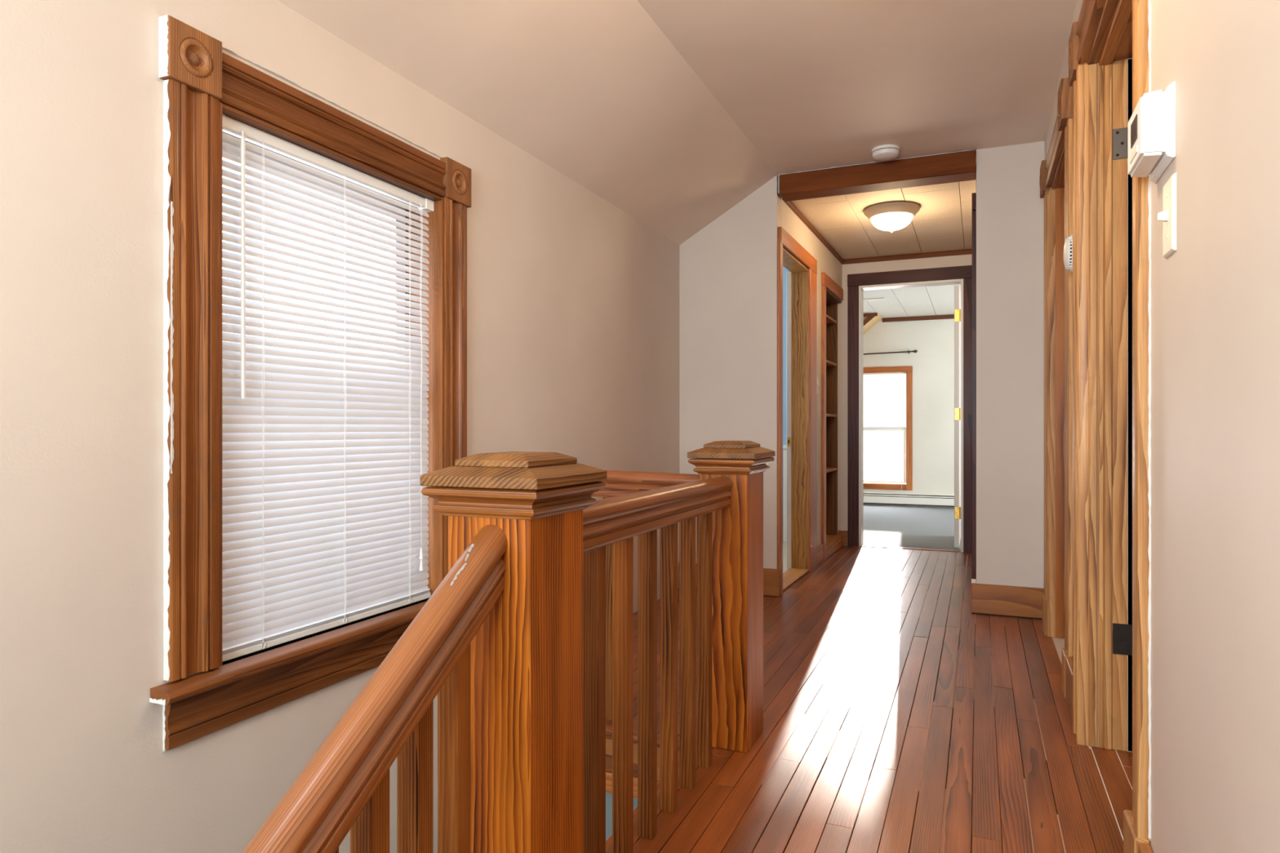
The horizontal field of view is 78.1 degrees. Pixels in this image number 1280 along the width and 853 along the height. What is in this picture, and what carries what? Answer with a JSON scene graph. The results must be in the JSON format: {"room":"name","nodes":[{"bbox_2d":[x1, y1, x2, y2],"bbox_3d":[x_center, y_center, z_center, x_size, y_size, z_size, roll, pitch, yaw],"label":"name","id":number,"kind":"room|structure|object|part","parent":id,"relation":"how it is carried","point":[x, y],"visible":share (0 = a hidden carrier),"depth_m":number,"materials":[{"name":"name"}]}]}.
{"room":"upstairs hallway","nodes":[
{"label":"upstairs hallway","id":0,"kind":"room"},
{"bbox_2d":[0,0,679,852],"bbox_3d":[-1.020,1.270,1.957,0.160,4.760,5.991,0,0,23],"label":"wall","id":1,"kind":"structure","parent":0,"point":[573,300],"depth_m":1.67,"materials":[{"name":"paint"}]},
{"bbox_2d":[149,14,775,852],"bbox_3d":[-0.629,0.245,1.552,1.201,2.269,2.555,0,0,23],"label":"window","id":2,"kind":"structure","parent":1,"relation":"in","point":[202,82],"depth_m":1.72,"materials":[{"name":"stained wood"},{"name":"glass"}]},
{"bbox_3d":[-1.001,-0.105,1.769,0.025,1.314,0.122,0,0,23],"label":"casing","id":3,"kind":"part","parent":2,"relation":"part of","materials":[{"name":"brown wood"}]},
{"bbox_3d":[-0.958,-0.406,2.272,0.028,0.673,0.812,0,0,23],"label":"sash","id":4,"kind":"part","parent":2,"relation":"part of","materials":[{"name":"white wood"}]},
{"bbox_3d":[-0.864,0.573,2.231,0.212,0.030,0.836,0,0,23],"label":"sill","id":5,"kind":"part","parent":2,"relation":"part of","materials":[{"name":"brown wood"}]},
{"bbox_2d":[222,113,433,662],"bbox_3d":[-0.848,-0.093,2.224,0.047,1.301,0.813,0,0,23],"label":"window blind","id":6,"kind":"object","parent":2,"relation":"attached to","point":[325,522],"visible":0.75,"depth_m":2.15,"materials":[{"name":"white plastic"}]},
{"bbox_3d":[-0.945,-0.087,1.975,0.003,1.254,0.004,0,0,23],"label":"ladder cord","id":7,"kind":"part","parent":6,"relation":"part of","materials":[{"name":"white fabric"}]},
{"bbox_3d":[-0.943,-0.087,1.978,0.003,1.254,0.004,0,0,23],"label":"ladder cord","id":8,"kind":"part","parent":6,"relation":"part of","materials":[{"name":"white fabric"}]},
{"bbox_3d":[-0.855,-0.729,2.223,0.030,0.029,0.804,0,0,23],"label":"head rail","id":9,"kind":"part","parent":6,"relation":"part of","materials":[{"name":"white plastic"}]},
{"bbox_3d":[-0.854,0.549,2.222,0.025,0.017,0.800,0,0,23],"label":"rail","id":10,"kind":"part","parent":6,"relation":"part of","materials":[{"name":"white plastic"}]},
{"bbox_3d":[-0.835,-0.087,2.230,0.003,1.254,0.004,0,0,23],"label":"ladder cord","id":11,"kind":"part","parent":6,"relation":"part of","materials":[{"name":"white fabric"}]},
{"bbox_3d":[-0.834,-0.087,2.233,0.003,1.254,0.004,0,0,23],"label":"ladder cord","id":12,"kind":"part","parent":6,"relation":"part of","materials":[{"name":"white fabric"}]},
{"bbox_3d":[-0.726,-0.087,2.485,0.003,1.254,0.004,0,0,23],"label":"ladder cord","id":13,"kind":"part","parent":6,"relation":"part of","materials":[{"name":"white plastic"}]},
{"bbox_3d":[-0.724,-0.087,2.488,0.003,1.254,0.004,0,0,23],"label":"ladder cord","id":14,"kind":"part","parent":6,"relation":"part of","materials":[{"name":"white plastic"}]},
{"bbox_3d":[-0.703,-0.159,2.530,0.003,1.118,0.006,0,0,23],"label":"pull cord","id":15,"kind":"part","parent":6,"relation":"part of","materials":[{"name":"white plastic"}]},
{"bbox_3d":[-0.701,-0.141,2.533,0.003,1.155,0.006,0,0,23],"label":"pull cord","id":16,"kind":"part","parent":6,"relation":"part of","materials":[{"name":"white fabric"}]},
{"bbox_3d":[-0.812,-0.813,2.209,0.025,0.114,0.844,0,0,23],"label":"head casing","id":17,"kind":"part","parent":2,"relation":"part of","materials":[{"name":"brown wood"}]},
{"bbox_3d":[-0.440,0.560,0.720,0.057,0.826,1.176,0,0,23],"label":"handrail","id":18,"kind":"part","parent":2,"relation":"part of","materials":[{"name":"brown wood"}]},
{"bbox_3d":[-0.623,-0.105,2.649,0.025,1.314,0.122,0,0,23],"label":"casing","id":19,"kind":"part","parent":2,"relation":"part of","materials":[{"name":"brown wood"}]},
{"bbox_3d":[-0.241,0.116,1.202,0.208,0.046,0.028,0,0,23],"label":"crown moulding","id":20,"kind":"part","parent":2,"relation":"part of","materials":[{"name":"brown wood"}]},
{"bbox_3d":[-0.555,0.710,1.520,1.039,1.337,2.555,0,0,23],"label":"stair railing","id":21,"kind":"part","parent":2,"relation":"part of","materials":[{"name":"brown wood"}]},
{"bbox_3d":[-0.200,0.644,1.296,0.151,1.092,0.176,0,0,23],"label":"newel post","id":22,"kind":"part","parent":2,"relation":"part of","materials":[{"name":"brown wood"}]},
{"bbox_3d":[-0.118,0.116,1.261,0.028,0.046,0.233,0,0,23],"label":"crown moulding","id":23,"kind":"part","parent":2,"relation":"part of","materials":[{"name":"brown wood"}]},
{"bbox_3d":[-0.180,0.182,2.613,0.865,0.107,0.057,0,0,23],"label":"handrail","id":24,"kind":"part","parent":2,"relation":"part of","materials":[{"name":"brown wood"}]},
{"bbox_3d":[0.042,0.188,1.851,0.057,0.088,1.037,0,0,23],"label":"handrail","id":25,"kind":"part","parent":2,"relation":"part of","materials":[{"name":"brown wood"}]},
{"bbox_3d":[0.240,0.116,2.314,0.202,0.046,0.028,0,0,23],"label":"crown moulding","id":26,"kind":"part","parent":2,"relation":"part of","materials":[{"name":"brown wood"}]},
{"bbox_3d":[0.283,0.524,2.414,0.145,0.852,0.190,0,0,23],"label":"newel post","id":27,"kind":"part","parent":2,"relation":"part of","materials":[{"name":"brown wood"}]},
{"bbox_3d":[0.363,0.116,2.380,0.028,0.046,0.247,0,0,23],"label":"crown moulding","id":28,"kind":"part","parent":2,"relation":"part of","materials":[{"name":"brown wood"}]},
{"bbox_2d":[605,725,679,852],"bbox_3d":[-0.441,1.049,1.983,0.883,0.200,1.236,0,0,23],"label":"trim","id":29,"kind":"structure","parent":1,"relation":"attached to","point":[608,728],"depth_m":2.45,"materials":[{"name":"brown wood"}]},
{"bbox_2d":[277,0,777,245],"bbox_3d":[-0.757,-1.246,1.843,0.755,0.472,6.190,0,0,23],"label":"ceiling","id":30,"kind":"structure","parent":0,"point":[595,91],"depth_m":2.88,"materials":[{"name":"paint"}]},
{"bbox_2d":[605,792,637,840],"bbox_3d":[-0.151,2.381,2.570,0.955,2.539,0.077,0,0,23],"label":"wall","id":31,"kind":"structure","parent":0,"point":[608,796],"depth_m":2.50,"materials":[{"name":"grey paint"}]},
{"bbox_2d":[782,266,790,444],"bbox_3d":[0.597,-0.252,6.788,1.740,2.396,0.045,0,0,23],"label":"wall","id":32,"kind":"structure","parent":0,"point":[785,270],"depth_m":6.51,"materials":[{"name":"paint"}]},
{"bbox_2d":[782,444,786,542],"bbox_3d":[0.582,0.544,6.752,1.740,0.799,0.031,0,0,23],"label":"trim","id":33,"kind":"structure","parent":32,"relation":"attached to","point":[784,446],"depth_m":6.49,"materials":[{"name":"white wood"}]},
{"bbox_2d":[781,196,842,590],"bbox_3d":[1.171,-0.195,5.480,0.115,2.610,2.017,0,0,24],"label":"wall","id":34,"kind":"structure","parent":0,"point":[827,263],"depth_m":5.53,"materials":[{"name":"paint"}]},
{"bbox_2d":[777,226,817,595],"bbox_3d":[0.926,-0.093,4.934,0.172,2.087,1.011,0,0,23],"label":"door","id":35,"kind":"structure","parent":34,"relation":"in","point":[802,281],"depth_m":5.24,"materials":[{"name":"brown wood"}]},
{"bbox_3d":[0.795,-0.058,4.474,0.018,2.015,0.061,0,0,23],"label":"casing","id":36,"kind":"part","parent":35,"relation":"part of","materials":[{"name":"brown wood"}]},
{"bbox_3d":[0.996,0.095,5.273,0.023,0.060,0.002,0,0,23],"label":"strike plate","id":37,"kind":"part","parent":35,"relation":"part of","materials":[{"name":"gold metal"}]},
{"bbox_3d":[0.994,-1.091,4.916,0.019,0.091,0.991,0,0,24],"label":"head casing","id":38,"kind":"part","parent":35,"relation":"part of","materials":[{"name":"brown wood"}]},
{"bbox_3d":[1.154,-0.048,5.277,0.017,1.995,0.202,0,0,24],"label":"casing","id":39,"kind":"part","parent":35,"relation":"part of","materials":[{"name":"brown wood"}]},
{"bbox_2d":[817,377,818,394],"bbox_3d":[1.226,-0.289,5.441,0.016,0.122,0.073,0,0,23],"label":"light switch","id":40,"kind":"object","parent":34,"relation":"attached to","point":[817,377],"visible":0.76,"depth_m":5.45,"materials":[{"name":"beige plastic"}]},
{"bbox_2d":[817,530,848,565],"bbox_3d":[1.425,0.886,5.866,0.079,0.123,1.093,0,0,23],"label":"baseboard","id":41,"kind":"structure","parent":34,"relation":"attached to","point":[844,533],"depth_m":5.59,"materials":[{"name":"brown wood"}]},
{"bbox_2d":[782,199,972,264],"bbox_3d":[1.689,-1.335,5.271,1.031,0.038,1.980,0,0,23],"label":"trim","id":42,"kind":"structure","parent":34,"relation":"attached to","point":[967,251],"depth_m":6.07,"materials":[{"name":"brown wood"}]},
{"bbox_2d":[637,0,1076,177],"bbox_3d":[0.270,-1.452,1.413,1.470,0.060,6.210,0,0,23],"label":"ceiling","id":43,"kind":"structure","parent":0,"point":[815,85],"depth_m":3.13,"materials":[{"name":"paint"}]},
{"bbox_2d":[871,144,899,160],"bbox_3d":[1.256,-1.400,4.032,0.136,0.044,0.136,0,0,23],"label":"smoke detector","id":44,"kind":"object","parent":43,"relation":"attached to","point":[886,152],"visible":1,"depth_m":3.99,"materials":[{"name":"white plastic"}]},
{"bbox_2d":[679,141,1044,588],"bbox_3d":[1.141,-0.157,4.342,1.930,2.533,0.100,0,0,23],"label":"wall","id":45,"kind":"structure","parent":0,"point":[1010,207],"depth_m":4.03,"materials":[{"name":"paint"}]},
{"bbox_2d":[763,568,780,596],"bbox_3d":[0.509,0.873,4.548,0.600,0.150,0.019,0,0,23],"label":"baseboard","id":46,"kind":"structure","parent":45,"relation":"attached to","point":[771,577],"depth_m":4.44,"materials":[{"name":"brown wood"}]},
{"bbox_2d":[777,149,976,201],"bbox_3d":[1.272,-1.361,4.287,1.020,0.117,0.149,0,0,23],"label":"trim","id":47,"kind":"structure","parent":45,"relation":"attached to","point":[953,166],"depth_m":4.22,"materials":[{"name":"brown wood"}]},
{"bbox_2d":[605,504,1132,852],"bbox_3d":[1.234,1.028,4.014,5.100,0.164,11.550,0,0,23],"label":"floor","id":48,"kind":"structure","parent":0,"point":[899,717],"depth_m":2.44,"materials":[{"name":"brown wood"}]},
{"bbox_2d":[822,271,843,560],"bbox_3d":[1.381,-0.076,6.020,0.224,2.053,0.843,0,0,23],"label":"shelf","id":49,"kind":"object","parent":48,"relation":"on","point":[829,302],"visible":0.53,"depth_m":6.37,"materials":[{"name":"brown wood"}]},
{"bbox_3d":[1.315,-0.031,5.638,0.018,1.962,0.078,0,0,23],"label":"casing","id":50,"kind":"part","parent":49,"relation":"part of","materials":[{"name":"brown wood"}]},
{"bbox_3d":[1.528,-0.062,6.408,0.149,1.905,0.014,0,0,23],"label":"panel","id":51,"kind":"part","parent":49,"relation":"part of","materials":[{"name":"brown wood"}]},
{"bbox_3d":[1.454,-1.058,5.945,0.020,0.090,0.763,0,0,24],"label":"head casing","id":52,"kind":"part","parent":49,"relation":"part of","materials":[{"name":"brown wood"}]},
{"bbox_3d":[1.391,-1.009,6.059,0.183,0.011,0.736,0,0,24],"label":"panel","id":53,"kind":"part","parent":49,"relation":"part of","materials":[{"name":"brown wood"}]},
{"bbox_2d":[791,179,976,259],"bbox_3d":[1.678,-1.370,5.265,1.048,0.030,2.000,0,0,23],"label":"ceiling","id":54,"kind":"structure","parent":0,"point":[943,222],"depth_m":5.17,"materials":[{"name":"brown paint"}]},
{"bbox_2d":[863,201,919,232],"bbox_3d":[1.558,-1.281,4.881,0.332,0.148,0.332,0,0,23],"label":"ceiling lamp","id":55,"kind":"object","parent":54,"relation":"attached to","point":[891,216],"visible":1,"depth_m":4.79,"materials":[{"name":"white glass"}]},
{"bbox_2d":[837,248,972,546],"bbox_3d":[2.266,-0.195,6.163,5.300,2.610,0.115,0,0,23],"label":"wall","id":56,"kind":"structure","parent":0,"point":[962,260],"depth_m":6.36,"materials":[{"name":"paint"}]},
{"bbox_2d":[847,265,972,552],"bbox_3d":[2.284,-0.138,6.571,0.950,2.183,0.922,0,0,23],"label":"door frame","id":57,"kind":"structure","parent":56,"relation":"in","point":[857,283],"depth_m":6.18,"materials":[{"name":"brown wood"}]},
{"bbox_3d":[1.712,-0.091,6.327,0.086,2.082,0.019,0,0,23],"label":"casing","id":58,"kind":"part","parent":57,"relation":"part of","materials":[{"name":"brown wood"}]},
{"bbox_3d":[2.107,-1.181,6.157,0.950,0.097,0.021,0,0,23],"label":"head casing","id":59,"kind":"part","parent":57,"relation":"part of","materials":[{"name":"brown wood"}]},
{"bbox_3d":[2.502,-0.091,5.988,0.086,2.082,0.019,0,0,23],"label":"casing","id":60,"kind":"part","parent":57,"relation":"part of","materials":[{"name":"brown wood"}]},
{"bbox_2d":[863,318,954,507],"bbox_3d":[3.539,-0.245,9.380,5.100,2.510,0.130,0,0,23],"label":"wall","id":61,"kind":"structure","parent":0,"point":[933,362],"depth_m":9.37,"materials":[{"name":"paint"}]},
{"bbox_2d":[863,365,912,490],"bbox_3d":[2.872,0.008,9.638,0.876,1.484,0.120,0,0,23],"label":"window","id":62,"kind":"structure","parent":61,"relation":"in","point":[907,484],"depth_m":9.44,"materials":[{"name":"brown wood"}]},
{"bbox_2d":[863,372,906,493],"bbox_3d":[2.853,0.124,9.593,0.734,1.592,0.080,0,0,23],"label":"window blind","id":63,"kind":"object","parent":62,"relation":"attached to","point":[884,393],"visible":0.66,"depth_m":9.57,"materials":[{"name":"white plastic"}]},
{"bbox_3d":[2.863,-0.657,9.617,0.734,0.030,0.028,0,0,23],"label":"head rail","id":64,"kind":"part","parent":63,"relation":"part of","materials":[{"name":"white plastic"}]},
{"bbox_3d":[2.864,0.024,9.617,0.726,0.016,0.025,0,0,23],"label":"rail","id":65,"kind":"part","parent":63,"relation":"part of","materials":[{"name":"white plastic"}]},
{"bbox_3d":[2.877,0.342,9.648,0.738,0.673,0.028,0,0,23],"label":"sash","id":66,"kind":"part","parent":62,"relation":"part of","materials":[{"name":"white wood"}]},
{"bbox_3d":[2.853,0.716,9.592,0.732,0.068,0.019,0,0,23],"label":"casing","id":67,"kind":"part","parent":62,"relation":"part of","materials":[{"name":"brown wood"}]},
{"bbox_3d":[2.853,-0.698,9.592,0.876,0.072,0.020,0,0,23],"label":"head casing","id":68,"kind":"part","parent":62,"relation":"part of","materials":[{"name":"brown wood"}]},
{"bbox_3d":[3.221,0.044,9.434,0.070,1.412,0.019,0,0,23],"label":"casing","id":69,"kind":"part","parent":62,"relation":"part of","materials":[{"name":"brown wood"}]},
{"bbox_2d":[863,349,917,355],"bbox_3d":[2.799,-0.897,9.577,1.084,0.050,0.089,0,0,23],"label":"curtain rod","id":70,"kind":"object","parent":61,"relation":"attached to","point":[915,350],"visible":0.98,"depth_m":9.44,"materials":[{"name":"brown metal"}]},
{"bbox_3d":[2.764,-0.891,9.566,1.030,0.038,0.016,0,0,23],"label":"rod","id":71,"kind":"part","parent":70,"relation":"part of","materials":[{"name":"brown metal"}]},
{"bbox_2d":[863,492,954,506],"bbox_3d":[3.362,0.860,9.348,3.600,0.140,0.065,0,0,23],"label":"baseboard heater","id":72,"kind":"object","parent":61,"relation":"attached to","point":[879,498],"visible":0.14,"depth_m":9.38,"materials":[{"name":"white metal"}]},
{"bbox_2d":[863,492,954,496],"bbox_3d":[3.361,0.795,9.347,3.600,0.010,0.046,0,0,23],"label":"hood","id":73,"kind":"object","parent":72,"relation":"attached to","point":[865,494],"depth_m":9.44,"materials":[{"name":"white metal"}]},
{"bbox_2d":[863,312,954,333],"bbox_3d":[3.725,-0.973,8.949,3.698,0.746,0.512,0,0,23],"label":"trim","id":74,"kind":"structure","parent":61,"relation":"attached to","point":[870,319],"depth_m":9.36,"materials":[{"name":"brown wood"}]},
{"bbox_2d":[863,284,960,318],"bbox_3d":[2.717,-1.340,7.848,4.800,0.030,3.334,0,0,23],"label":"ceiling","id":75,"kind":"structure","parent":0,"point":[931,300],"depth_m":8.30,"materials":[{"name":"white paint"}]},
{"bbox_2d":[863,297,884,301],"bbox_3d":[1.677,-1.239,7.505,1.247,0.172,1.289,0,0,23],"label":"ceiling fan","id":76,"kind":"object","parent":75,"relation":"hanging from","point":[871,299],"visible":0.03,"depth_m":7.29,"materials":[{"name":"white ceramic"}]},
{"bbox_2d":[1044,0,1279,852],"bbox_3d":[1.300,-0.195,2.108,0.125,2.610,8.100,0,0,23],"label":"wall","id":77,"kind":"structure","parent":0,"point":[1215,299],"depth_m":1.08,"materials":[{"name":"paint"}]},
{"bbox_2d":[1039,77,1072,699],"bbox_3d":[1.749,-0.134,3.202,0.164,2.168,1.043,0,0,23],"label":"door","id":78,"kind":"structure","parent":77,"relation":"in","point":[1057,598],"depth_m":3.56,"materials":[{"name":"brown wood"}]},
{"bbox_3d":[1.880,-0.150,3.643,0.020,1.870,0.116,0,0,23],"label":"casing","id":79,"kind":"part","parent":78,"relation":"part of","materials":[{"name":"brown wood"}]},
{"bbox_3d":[1.699,-1.147,3.224,0.023,0.114,0.795,0,0,23],"label":"head casing","id":80,"kind":"part","parent":78,"relation":"part of","materials":[{"name":"brown wood"}]},
{"bbox_3d":[1.522,-0.143,2.803,0.014,1.883,0.116,0,0,23],"label":"casing","id":81,"kind":"part","parent":78,"relation":"part of","materials":[{"name":"brown wood"}]},
{"bbox_2d":[971,578,1153,852],"bbox_3d":[0.693,0.871,1.279,0.334,0.161,6.078,0,0,23],"label":"baseboard","id":82,"kind":"structure","parent":77,"relation":"attached to","point":[1018,602],"depth_m":3.95,"materials":[{"name":"brown wood"}]},
{"bbox_2d":[1063,234,1072,271],"bbox_3d":[1.436,-0.581,2.632,0.038,0.124,0.124,0,0,23],"label":"smoke detector","id":83,"kind":"object","parent":77,"relation":"attached to","point":[1068,247],"visible":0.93,"depth_m":2.60,"materials":[{"name":"white plastic"}]},
{"bbox_2d":[1067,236,1071,270],"bbox_3d":[1.433,-0.581,2.633,0.008,0.108,0.108,0,0,23],"label":"vent","id":84,"kind":"object","parent":83,"relation":"attached to","point":[1069,238],"depth_m":2.59,"materials":[{"name":"white plastic"}]},
{"bbox_2d":[1068,0,1151,852],"bbox_3d":[1.571,-0.134,1.812,0.943,2.168,1.066,0,0,23],"label":"door","id":85,"kind":"structure","parent":77,"relation":"in","point":[1107,33],"depth_m":2.32,"materials":[{"name":"brown wood"}]},
{"bbox_3d":[1.347,-0.068,2.415,0.030,2.035,0.122,0,0,23],"label":"casing","id":86,"kind":"part","parent":85,"relation":"part of","materials":[{"name":"brown wood"}]},
{"bbox_3d":[1.164,-1.147,1.990,0.032,0.114,0.815,0,0,23],"label":"head casing","id":87,"kind":"part","parent":85,"relation":"part of","materials":[{"name":"brown wood"}]},
{"bbox_3d":[1.221,-1.075,1.972,0.035,0.012,0.776,0,0,23],"label":"stop moulding","id":88,"kind":"part","parent":85,"relation":"part of","materials":[{"name":"brown wood"}]},
{"bbox_3d":[0.983,-0.150,1.558,0.023,1.870,0.122,0,0,23],"label":"casing","id":89,"kind":"part","parent":85,"relation":"part of","materials":[{"name":"brown wood"}]},
{"bbox_2d":[1128,81,1175,182],"bbox_3d":[0.897,-0.512,1.391,0.048,0.127,0.158,0,0,23],"label":"thermostat","id":90,"kind":"object","parent":77,"relation":"attached to","point":[1152,123],"visible":1,"depth_m":1.33,"materials":[{"name":"white plastic"}]},
{"bbox_3d":[0.914,-0.512,1.383,0.012,0.127,0.158,0,0,23],"label":"plate","id":91,"kind":"part","parent":90,"relation":"part of","materials":[{"name":"white plastic"}]},
{"bbox_2d":[1157,172,1176,258],"bbox_3d":[0.891,-0.357,1.341,0.020,0.129,0.076,0,0,23],"label":"light switch","id":92,"kind":"object","parent":77,"relation":"attached to","point":[1168,215],"visible":1,"depth_m":1.32,"materials":[{"name":"beige plastic"}]},
{"bbox_3d":[0.898,-0.357,1.338,0.006,0.129,0.076,0,0,23],"label":"plate","id":93,"kind":"part","parent":92,"relation":"part of","materials":[{"name":"beige plastic"}]},
{"bbox_3d":[2.209,-0.195,5.032,0.112,2.610,2.010,0,0,23],"label":"wall","id":94,"kind":"structure","parent":0,"visible":0},
{"bbox_2d":[972,192,976,578],"bbox_3d":[1.983,-0.155,4.677,0.022,2.210,0.960,0,0,23],"label":"door frame","id":95,"kind":"structure","parent":94,"relation":"in","point":[974,194],"depth_m":4.25,"materials":[{"name":"brown wood"}]},
{"bbox_3d":[1.983,-1.215,4.677,0.022,0.090,0.960,0,0,23],"label":"head casing","id":96,"kind":"part","parent":95,"relation":"part of","materials":[{"name":"brown wood"}]}
]}

